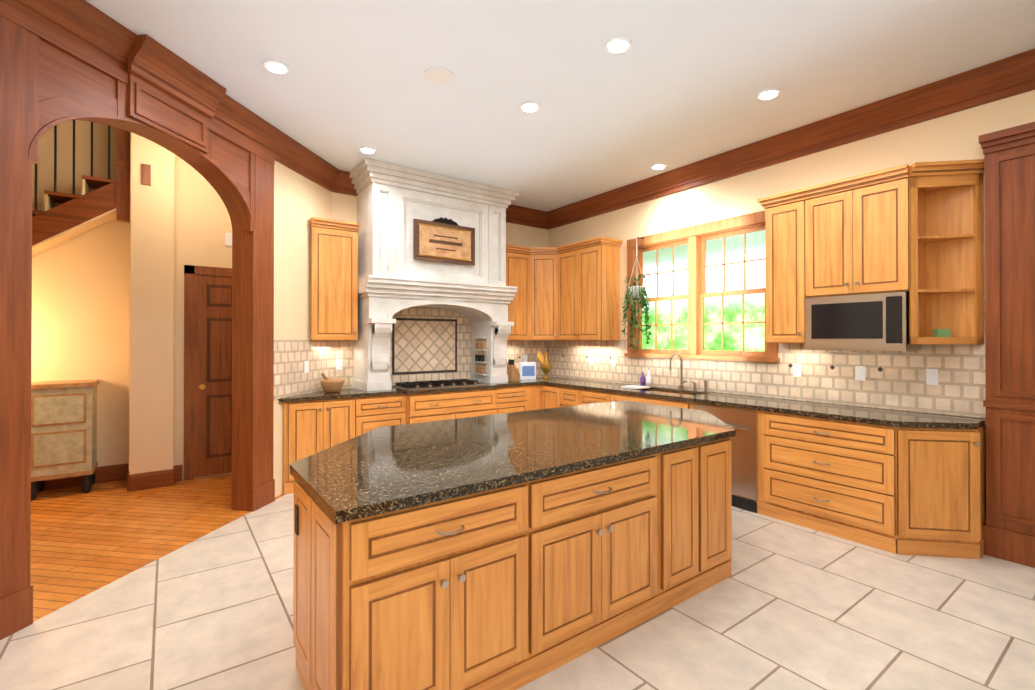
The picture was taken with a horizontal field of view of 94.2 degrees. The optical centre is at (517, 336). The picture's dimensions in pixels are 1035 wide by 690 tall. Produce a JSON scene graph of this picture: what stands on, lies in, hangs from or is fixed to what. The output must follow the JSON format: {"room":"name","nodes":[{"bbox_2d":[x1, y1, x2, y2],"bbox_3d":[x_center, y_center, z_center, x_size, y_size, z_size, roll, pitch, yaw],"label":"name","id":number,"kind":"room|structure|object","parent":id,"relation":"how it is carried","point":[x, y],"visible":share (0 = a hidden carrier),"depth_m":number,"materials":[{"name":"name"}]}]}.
{"room":"kitchen","nodes":[
{"label":"kitchen","id":0,"kind":"room"},
{"bbox_2d":[31,120,126,466],"bbox_3d":[-5.296,-0.591,4.384,3.510,4.200,0.150,0,0,-36],"label":"wall","id":1,"kind":"structure","parent":0,"point":[108,305],"depth_m":4.93,"materials":[{"name":"paint"}]},
{"bbox_2d":[42,463,128,490],"bbox_3d":[-5.397,1.426,4.194,3.195,0.165,0.020,0,0,-36],"label":"baseboard","id":2,"kind":"structure","parent":1,"relation":"attached to","point":[110,473],"depth_m":4.97,"materials":[{"name":"brown wood"}]},
{"bbox_2d":[127,132,174,473],"bbox_3d":[-3.648,-0.588,4.809,0.345,4.200,0.002,0,0,-36],"label":"wall","id":3,"kind":"structure","parent":0,"point":[151,227],"depth_m":4.81,"materials":[{"name":"paint"}]},
{"bbox_2d":[142,164,150,185],"bbox_3d":[-3.684,-1.609,4.773,0.070,0.200,0.025,0,0,-36],"label":"door chime","id":4,"kind":"object","parent":3,"relation":"attached to","point":[146,174],"depth_m":4.76,"materials":[{"name":"brown plastic"}]},
{"bbox_2d":[130,467,176,491],"bbox_3d":[-3.628,1.429,4.801,0.350,0.165,0.020,0,0,-36],"label":"baseboard","id":5,"kind":"structure","parent":3,"relation":"attached to","point":[149,480],"depth_m":4.79,"materials":[{"name":"brown wood"}]},
{"bbox_2d":[30,473,285,621],"bbox_3d":[-2.841,1.526,2.851,5.750,0.050,5.500,0,0,-36],"label":"floor","id":6,"kind":"structure","parent":0,"point":[96,537],"depth_m":3.78,"materials":[{"name":"brown wood"}]},
{"bbox_2d":[31,379,98,500],"bbox_3d":[-4.414,0.976,4.668,0.500,1.070,0.405,0,0,-36],"label":"dresser","id":7,"kind":"object","parent":6,"relation":"on","point":[63,429],"visible":0.88,"depth_m":4.54,"materials":[{"name":"beige wood"}]},
{"bbox_2d":[175,155,231,479],"bbox_3d":[-2.824,-0.584,5.669,2.720,4.200,0.180,0,0,-36],"label":"wall","id":8,"kind":"structure","parent":0,"point":[202,219],"depth_m":5.11,"materials":[{"name":"paint"}]},
{"bbox_2d":[32,120,129,256],"bbox_3d":[-5.006,-1.041,4.256,2.519,3.100,0.382,0,0,-36],"label":"stair rail","id":9,"kind":"object","parent":8,"relation":"attached to","point":[72,215],"visible":0.56,"depth_m":4.69,"materials":[{"name":"brown wood"}]},
{"bbox_2d":[126,465,129,491],"bbox_3d":[-3.942,1.430,4.892,0.020,0.165,0.535,0,0,-36],"label":"baseboard","id":10,"kind":"structure","parent":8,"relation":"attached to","point":[127,473],"depth_m":4.70,"materials":[{"name":"brown wood"}]},
{"bbox_2d":[183,265,231,480],"bbox_3d":[-3.083,0.379,5.348,1.030,2.270,0.085,0,0,-36],"label":"door","id":11,"kind":"structure","parent":8,"relation":"attached to","point":[207,371],"depth_m":5.19,"materials":[{"name":"brown wood"}]},
{"bbox_2d":[225,233,231,245],"bbox_3d":[-3.179,-1.076,5.326,0.100,0.140,0.020,0,0,-36],"label":"light switch","id":12,"kind":"object","parent":8,"relation":"attached to","point":[228,236],"depth_m":5.31,"materials":[{"name":"white plastic"}]},
{"bbox_2d":[273,161,330,496],"bbox_3d":[-2.503,-0.595,3.488,0.130,4.200,4.537,0,0,9],"label":"wall","id":13,"kind":"structure","parent":0,"point":[300,201],"depth_m":4.76,"materials":[{"name":"paint"}]},
{"bbox_2d":[0,1,274,639],"bbox_3d":[-2.435,-0.190,3.372,0.360,3.388,2.150,0,0,9],"label":"trim","id":14,"kind":"structure","parent":13,"relation":"attached to","point":[164,97],"depth_m":2.95,"materials":[{"name":"brown wood"}]},
{"bbox_2d":[274,307,985,417],"bbox_3d":[-0.557,0.068,3.595,6.096,1.026,4.874,0,0,-36],"label":"backsplash","id":15,"kind":"structure","parent":13,"relation":"attached to","point":[430,343],"depth_m":4.88,"materials":[{"name":"tile"}]},
{"bbox_2d":[304,361,308,372],"bbox_3d":[-2.187,0.312,4.986,0.006,0.120,0.070,0,0,9],"label":"wall outlet","id":16,"kind":"object","parent":15,"relation":"attached to","point":[306,363],"depth_m":4.98,"materials":[{"name":"white plastic"}]},
{"bbox_2d":[336,359,341,369],"bbox_3d":[-2.044,0.315,5.509,0.070,0.120,0.006,0,0,-36],"label":"wall outlet","id":17,"kind":"object","parent":15,"relation":"attached to","point":[338,361],"depth_m":5.50,"materials":[{"name":"white plastic"}]},
{"bbox_2d":[590,356,593,364],"bbox_3d":[1.017,0.321,6.590,0.006,0.120,0.070,0,0,-36],"label":"wall outlet","id":18,"kind":"object","parent":15,"relation":"attached to","point":[591,357],"depth_m":6.57,"materials":[{"name":"white plastic"}]},
{"bbox_2d":[611,356,615,365],"bbox_3d":[1.252,0.319,6.267,0.006,0.120,0.070,0,0,-36],"label":"wall outlet","id":19,"kind":"object","parent":15,"relation":"attached to","point":[613,359],"depth_m":6.26,"materials":[{"name":"white plastic"}]},
{"bbox_2d":[793,364,800,376],"bbox_3d":[2.582,0.310,4.439,0.006,0.120,0.070,0,0,-36],"label":"wall outlet","id":20,"kind":"object","parent":15,"relation":"attached to","point":[796,367],"depth_m":4.44,"materials":[{"name":"white plastic"}]},
{"bbox_2d":[855,366,864,380],"bbox_3d":[2.876,0.308,4.035,0.006,0.120,0.070,0,0,-36],"label":"wall outlet","id":21,"kind":"object","parent":15,"relation":"attached to","point":[859,370],"depth_m":4.03,"materials":[{"name":"white plastic"}]},
{"bbox_2d":[926,369,937,384],"bbox_3d":[3.152,0.306,3.655,0.006,0.120,0.070,0,0,-36],"label":"wall outlet","id":22,"kind":"object","parent":15,"relation":"attached to","point":[931,376],"depth_m":3.65,"materials":[{"name":"white plastic"}]},
{"bbox_2d":[331,192,548,376],"bbox_3d":[-0.877,-0.580,6.472,3.234,4.200,0.150,0,0,-36],"label":"wall","id":23,"kind":"structure","parent":0,"point":[343,207],"depth_m":6.95,"materials":[{"name":"paint"}]},
{"bbox_2d":[310,223,357,340],"bbox_3d":[-2.057,-0.571,5.299,0.485,1.231,0.352,0,0,-36],"label":"upper cabinet","id":24,"kind":"object","parent":23,"relation":"attached to","point":[334,247],"depth_m":5.15,"materials":[{"name":"brown wood"}]},
{"bbox_2d":[349,158,518,391],"bbox_3d":[-0.978,-0.637,5.886,2.000,2.464,0.672,0,0,-36],"label":"mantel","id":25,"kind":"object","parent":23,"relation":"attached to","point":[393,202],"visible":1,"depth_m":5.55,"materials":[{"name":"stone"}]},
{"bbox_2d":[413,217,474,265],"bbox_3d":[-0.856,-1.151,5.720,0.800,0.535,0.036,0,0,-36],"label":"framed picture","id":26,"kind":"object","parent":25,"relation":"attached to","point":[444,240],"visible":1,"depth_m":5.69,"materials":[{"name":"brown wood"}]},
{"bbox_2d":[506,247,529,339],"bbox_3d":[-0.075,-0.564,6.719,0.481,1.231,0.388,0,0,-36],"label":"upper cabinet","id":27,"kind":"object","parent":23,"relation":"attached to","point":[517,260],"depth_m":6.60,"materials":[{"name":"brown wood"}]},
{"bbox_2d":[0,493,1034,689],"bbox_3d":[0.702,1.524,2.361,6.704,0.050,8.339,0,0,-36],"label":"floor","id":28,"kind":"structure","parent":0,"point":[788,606],"depth_m":2.48,"materials":[{"name":"beige tile"}]},
{"bbox_2d":[283,409,330,494],"bbox_3d":[-2.247,1.072,4.973,0.416,0.880,0.642,0,0,-36],"label":"base cabinet","id":29,"kind":"object","parent":28,"relation":"on","point":[301,439],"depth_m":4.66,"materials":[{"name":"brown wood"}]},
{"bbox_2d":[279,377,650,424],"bbox_3d":[-0.493,0.615,5.402,3.858,0.040,2.016,0,0,-36],"label":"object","id":30,"kind":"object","parent":29,"relation":"on","point":[320,407],"depth_m":5.42,"materials":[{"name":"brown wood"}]},
{"bbox_2d":[320,373,344,392],"bbox_3d":[-1.984,0.487,5.149,0.257,0.210,0.246,0,0,-36],"label":"bowl","id":31,"kind":"object","parent":30,"relation":"on","point":[332,385],"visible":1,"depth_m":5.07,"materials":[{"name":"brown wood"}]},
{"bbox_2d":[392,379,485,389],"bbox_3d":[-0.951,0.572,5.843,1.000,0.048,0.530,0,0,-36],"label":"cooktop","id":32,"kind":"object","parent":30,"relation":"in","point":[419,385],"visible":0.98,"depth_m":5.73,"materials":[{"name":"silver metal"}]},
{"bbox_2d":[507,359,519,380],"bbox_3d":[-0.058,0.454,6.514,0.090,0.290,0.160,0,0,39],"label":"knife block","id":33,"kind":"object","parent":30,"relation":"on","point":[513,373],"visible":0.92,"depth_m":6.46,"materials":[{"name":"brown wood"}]},
{"bbox_2d":[519,362,535,379],"bbox_3d":[0.139,0.480,6.790,0.220,0.240,0.103,0,0,-16],"label":"picture frame","id":34,"kind":"object","parent":30,"relation":"on","point":[527,370],"visible":0.96,"depth_m":6.74,"materials":[{"name":"white"}]},
{"bbox_2d":[537,351,551,378],"bbox_3d":[0.385,0.401,6.934,0.245,0.400,0.170,0,0,-36],"label":"ornament","id":35,"kind":"object","parent":30,"relation":"on","point":[546,365],"visible":1,"depth_m":6.90,"materials":[{"name":"gold metal"}]},
{"bbox_2d":[640,372,643,384],"bbox_3d":[1.502,0.510,5.768,0.064,0.170,0.061,0,0,-36],"label":"bottle","id":36,"kind":"object","parent":30,"relation":"on","point":[642,381],"depth_m":5.75,"materials":[{"name":"purple glass"}]},
{"bbox_2d":[331,421,358,446],"bbox_3d":[-2.022,1.073,5.136,0.380,0.880,0.642,0,0,-36],"label":"base cabinet","id":37,"kind":"object","parent":28,"relation":"on","point":[341,431],"depth_m":4.92,"materials":[{"name":"brown wood"}]},
{"bbox_2d":[359,417,406,434],"bbox_3d":[-1.669,1.075,5.393,0.618,0.880,0.642,0,0,-36],"label":"base cabinet","id":38,"kind":"object","parent":28,"relation":"on","point":[372,423],"depth_m":5.13,"materials":[{"name":"brown wood"}]},
{"bbox_2d":[407,405,498,423],"bbox_3d":[-0.939,1.077,5.891,1.148,0.880,0.697,0,0,-36],"label":"base cabinet","id":39,"kind":"object","parent":28,"relation":"on","point":[411,418],"depth_m":5.56,"materials":[{"name":"brown wood"}]},
{"bbox_2d":[415,405,490,416],"bbox_3d":[-0.745,0.813,5.625,2.150,0.169,0.087,0,0,-36],"label":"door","id":40,"kind":"structure","parent":39,"relation":"attached to","point":[488,406],"depth_m":5.57,"materials":[{"name":"brown wood"}]},
{"bbox_2d":[290,432,735,689],"bbox_3d":[0.203,1.062,2.994,2.950,0.880,1.402,0,0,-36],"label":"kitchen island","id":41,"kind":"object","parent":28,"relation":"on","point":[511,551],"depth_m":2.02,"materials":[{"name":"brown wood"}]},
{"bbox_2d":[290,400,735,519],"bbox_3d":[0.195,0.602,3.024,2.980,0.040,1.400,0,0,-36],"label":"island countertop","id":42,"kind":"structure","parent":41,"relation":"on","point":[390,466],"depth_m":2.47,"materials":[{"name":"black stone"}]},
{"bbox_2d":[499,405,526,413],"bbox_3d":[-0.268,1.080,6.413,0.552,0.880,0.642,0,0,-36],"label":"base cabinet","id":43,"kind":"object","parent":28,"relation":"on","point":[502,408],"depth_m":6.16,"materials":[{"name":"brown wood"}]},
{"bbox_2d":[527,401,542,410],"bbox_3d":[0.071,1.081,6.636,0.258,0.880,0.679,0,0,-36],"label":"base cabinet","id":44,"kind":"object","parent":28,"relation":"on","point":[535,405],"depth_m":6.42,"materials":[{"name":"brown wood"}]},
{"bbox_2d":[543,401,554,408],"bbox_3d":[0.706,1.080,6.482,0.638,0.880,0.442,0,0,-36],"label":"base cabinet","id":45,"kind":"object","parent":28,"relation":"on","point":[546,404],"depth_m":6.35,"materials":[{"name":"brown wood"}]},
{"bbox_2d":[555,397,574,407],"bbox_3d":[0.903,1.079,6.212,0.638,0.880,0.474,0,0,-36],"label":"base cabinet","id":46,"kind":"object","parent":28,"relation":"on","point":[557,403],"depth_m":6.08,"materials":[{"name":"brown wood"}]},
{"bbox_2d":[575,397,602,405],"bbox_3d":[1.158,1.077,5.860,0.638,0.880,0.644,0,0,-36],"label":"base cabinet","id":47,"kind":"object","parent":28,"relation":"on","point":[578,400],"depth_m":5.76,"materials":[{"name":"brown wood"}]},
{"bbox_2d":[603,389,690,408],"bbox_3d":[1.605,1.074,5.246,0.638,0.880,1.122,0,0,-36],"label":"base cabinet","id":48,"kind":"object","parent":28,"relation":"on","point":[636,397],"depth_m":5.11,"materials":[{"name":"brown wood"}]},
{"bbox_2d":[687,401,762,514],"bbox_3d":[2.117,1.070,4.541,0.639,0.880,0.720,0,0,-36],"label":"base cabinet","id":49,"kind":"object","parent":28,"relation":"on","point":[747,445],"depth_m":4.19,"materials":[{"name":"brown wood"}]},
{"bbox_2d":[763,409,906,554],"bbox_3d":[2.601,1.067,3.876,0.638,0.880,1.026,0,0,-36],"label":"base cabinet","id":50,"kind":"object","parent":28,"relation":"on","point":[902,482],"depth_m":3.60,"materials":[{"name":"brown wood"}]},
{"bbox_2d":[619,386,985,436],"bbox_3d":[2.237,0.609,4.378,0.647,0.040,2.851,0,0,-36],"label":"countertop","id":51,"kind":"structure","parent":50,"relation":"on","point":[930,423],"depth_m":3.82,"materials":[{"name":"black stone"}]},
{"bbox_2d":[621,385,650,388],"bbox_3d":[1.378,0.587,5.615,0.220,0.015,0.240,0,0,-36],"label":"tray","id":52,"kind":"object","parent":51,"relation":"on","point":[629,386],"depth_m":5.59,"materials":[{"name":"white ceramic"}]},
{"bbox_2d":[644,370,650,385],"bbox_3d":[1.555,0.495,5.695,0.060,0.200,0.057,0,0,-36],"label":"bottle","id":53,"kind":"object","parent":51,"relation":"on","point":[648,378],"depth_m":5.68,"materials":[{"name":"white plastic"}]},
{"bbox_2d":[907,425,985,558],"bbox_3d":[2.981,1.064,3.367,0.632,0.880,0.368,0,0,-36],"label":"base cabinet","id":54,"kind":"object","parent":28,"relation":"on","point":[946,473],"depth_m":3.28,"materials":[{"name":"brown wood"}]},
{"bbox_2d":[979,122,1034,567],"bbox_3d":[3.568,0.059,3.324,0.644,2.890,0.433,0,0,-36],"label":"tall cabinet","id":55,"kind":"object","parent":28,"relation":"on","point":[1009,401],"depth_m":3.23,"materials":[{"name":"brown wood"}]},
{"bbox_2d":[85,0,1034,211],"bbox_3d":[0.641,-1.921,2.334,6.854,0.060,8.639,0,0,-36],"label":"ceiling","id":56,"kind":"structure","parent":0,"point":[678,84],"depth_m":3.38,"materials":[{"name":"paint"}]},
{"bbox_2d":[263,59,289,74],"bbox_3d":[-1.680,-1.878,3.354,0.168,0.016,0.168,0,0,45],"label":"recessed light","id":57,"kind":"object","parent":56,"relation":"in","point":[274,66],"depth_m":3.34,"materials":[{"name":"white plastic"}]},
{"bbox_2d":[359,146,376,153],"bbox_3d":[-1.504,-1.870,4.830,0.168,0.016,0.168,0,0,45],"label":"recessed light","id":58,"kind":"object","parent":56,"relation":"in","point":[364,149],"depth_m":4.81,"materials":[{"name":"white plastic"}]},
{"bbox_2d":[424,67,453,84],"bbox_3d":[-0.566,-1.879,3.472,0.219,0.012,0.219,0,0,-42],"label":"recessed light","id":59,"kind":"object","parent":56,"relation":"in","point":[445,76],"depth_m":3.46,"materials":[{"name":"white plastic"}]},
{"bbox_2d":[519,101,539,112],"bbox_3d":[0.101,-1.875,3.932,0.168,0.016,0.168,0,0,45],"label":"recessed light","id":60,"kind":"object","parent":56,"relation":"in","point":[529,106],"depth_m":3.91,"materials":[{"name":"white plastic"}]},
{"bbox_2d":[605,36,631,53],"bbox_3d":[0.651,-1.879,3.108,0.168,0.016,0.168,0,0,45],"label":"recessed light","id":61,"kind":"object","parent":56,"relation":"in","point":[616,45],"depth_m":3.09,"materials":[{"name":"white plastic"}]},
{"bbox_2d":[651,163,666,169],"bbox_3d":[1.553,-1.868,5.285,0.168,0.016,0.168,0,0,45],"label":"recessed light","id":62,"kind":"object","parent":56,"relation":"in","point":[658,166],"depth_m":5.26,"materials":[{"name":"white plastic"}]},
{"bbox_2d":[756,88,780,100],"bbox_3d":[1.944,-1.876,3.727,0.168,0.016,0.168,0,0,45],"label":"recessed light","id":63,"kind":"object","parent":56,"relation":"in","point":[767,94],"depth_m":3.71,"materials":[{"name":"white plastic"}]},
{"bbox_2d":[549,90,1034,418],"bbox_3d":[3.170,-0.187,4.165,0.600,3.390,8.639,0,0,-36],"label":"wall","id":64,"kind":"structure","parent":0,"point":[952,136],"depth_m":4.39,"materials":[{"name":"paint"}]},
{"bbox_2d":[0,0,1034,229],"bbox_3d":[0.457,-1.778,2.279,6.276,0.223,8.469,0,0,-36],"label":"crown molding","id":65,"kind":"structure","parent":64,"relation":"attached to","point":[84,24],"depth_m":4.01,"materials":[{"name":"brown wood"}]},
{"bbox_2d":[530,247,557,339],"bbox_3d":[0.399,-0.563,6.890,0.673,1.231,0.669,0,0,-36],"label":"upper cabinet","id":66,"kind":"object","parent":64,"relation":"attached to","point":[543,260],"depth_m":6.68,"materials":[{"name":"brown wood"}]},
{"bbox_2d":[558,243,581,339],"bbox_3d":[0.805,-0.564,6.573,0.389,1.231,0.506,0,0,-36],"label":"upper cabinet","id":67,"kind":"object","parent":64,"relation":"attached to","point":[569,258],"depth_m":6.44,"materials":[{"name":"brown wood"}]},
{"bbox_2d":[582,239,621,340],"bbox_3d":[1.037,-0.566,6.285,0.352,1.231,0.474,0,0,-36],"label":"upper cabinet","id":68,"kind":"object","parent":64,"relation":"attached to","point":[600,260],"depth_m":6.10,"materials":[{"name":"brown wood"}]},
{"bbox_2d":[624,210,779,361],"bbox_3d":[1.976,-0.488,5.357,0.192,1.465,1.880,0,0,-36],"label":"window","id":69,"kind":"structure","parent":64,"relation":"in","point":[695,238],"depth_m":5.31,"materials":[{"name":"brown wood"}]},
{"bbox_2d":[620,237,653,350],"bbox_3d":[1.421,-0.513,5.741,0.383,1.372,0.436,0,0,-36],"label":"hanging plant","id":70,"kind":"object","parent":69,"relation":"hanging from","point":[635,293],"visible":1,"depth_m":5.69,"materials":[{"name":"green plant"}]},
{"bbox_2d":[762,191,813,342],"bbox_3d":[2.494,-0.566,4.283,0.352,1.251,0.397,0,0,-36],"label":"upper cabinet","id":71,"kind":"object","parent":64,"relation":"attached to","point":[789,223],"depth_m":4.18,"materials":[{"name":"brown wood"}]},
{"bbox_2d":[814,187,841,296],"bbox_3d":[2.695,-0.763,4.007,0.352,0.860,0.413,0,0,-36],"label":"upper cabinet","id":72,"kind":"object","parent":64,"relation":"attached to","point":[828,203],"depth_m":3.93,"materials":[{"name":"brown wood"}]},
{"bbox_2d":[842,171,925,295],"bbox_3d":[2.867,-0.764,3.770,0.352,0.860,0.412,0,0,-36],"label":"upper cabinet","id":73,"kind":"object","parent":64,"relation":"attached to","point":[915,230],"depth_m":3.63,"materials":[{"name":"brown wood"}]},
{"bbox_2d":[805,291,920,350],"bbox_3d":[2.764,-0.111,3.881,0.370,0.435,0.685,0,0,-36],"label":"microwave","id":74,"kind":"object","parent":73,"relation":"attached to","point":[876,322],"visible":0.96,"depth_m":3.74,"materials":[{"name":"silver metal"}]},
{"label":"outside","id":75,"kind":"structure","parent":0,"visible":0},
{"bbox_2d":[642,230,765,350],"bbox_3d":[2.973,-0.482,5.977,2.090,5.000,8.500,0,0,-36],"label":"view","id":76,"kind":"structure","parent":75,"point":[754,311],"depth_m":7.38,"materials":[{"name":"plant"}]}
]}

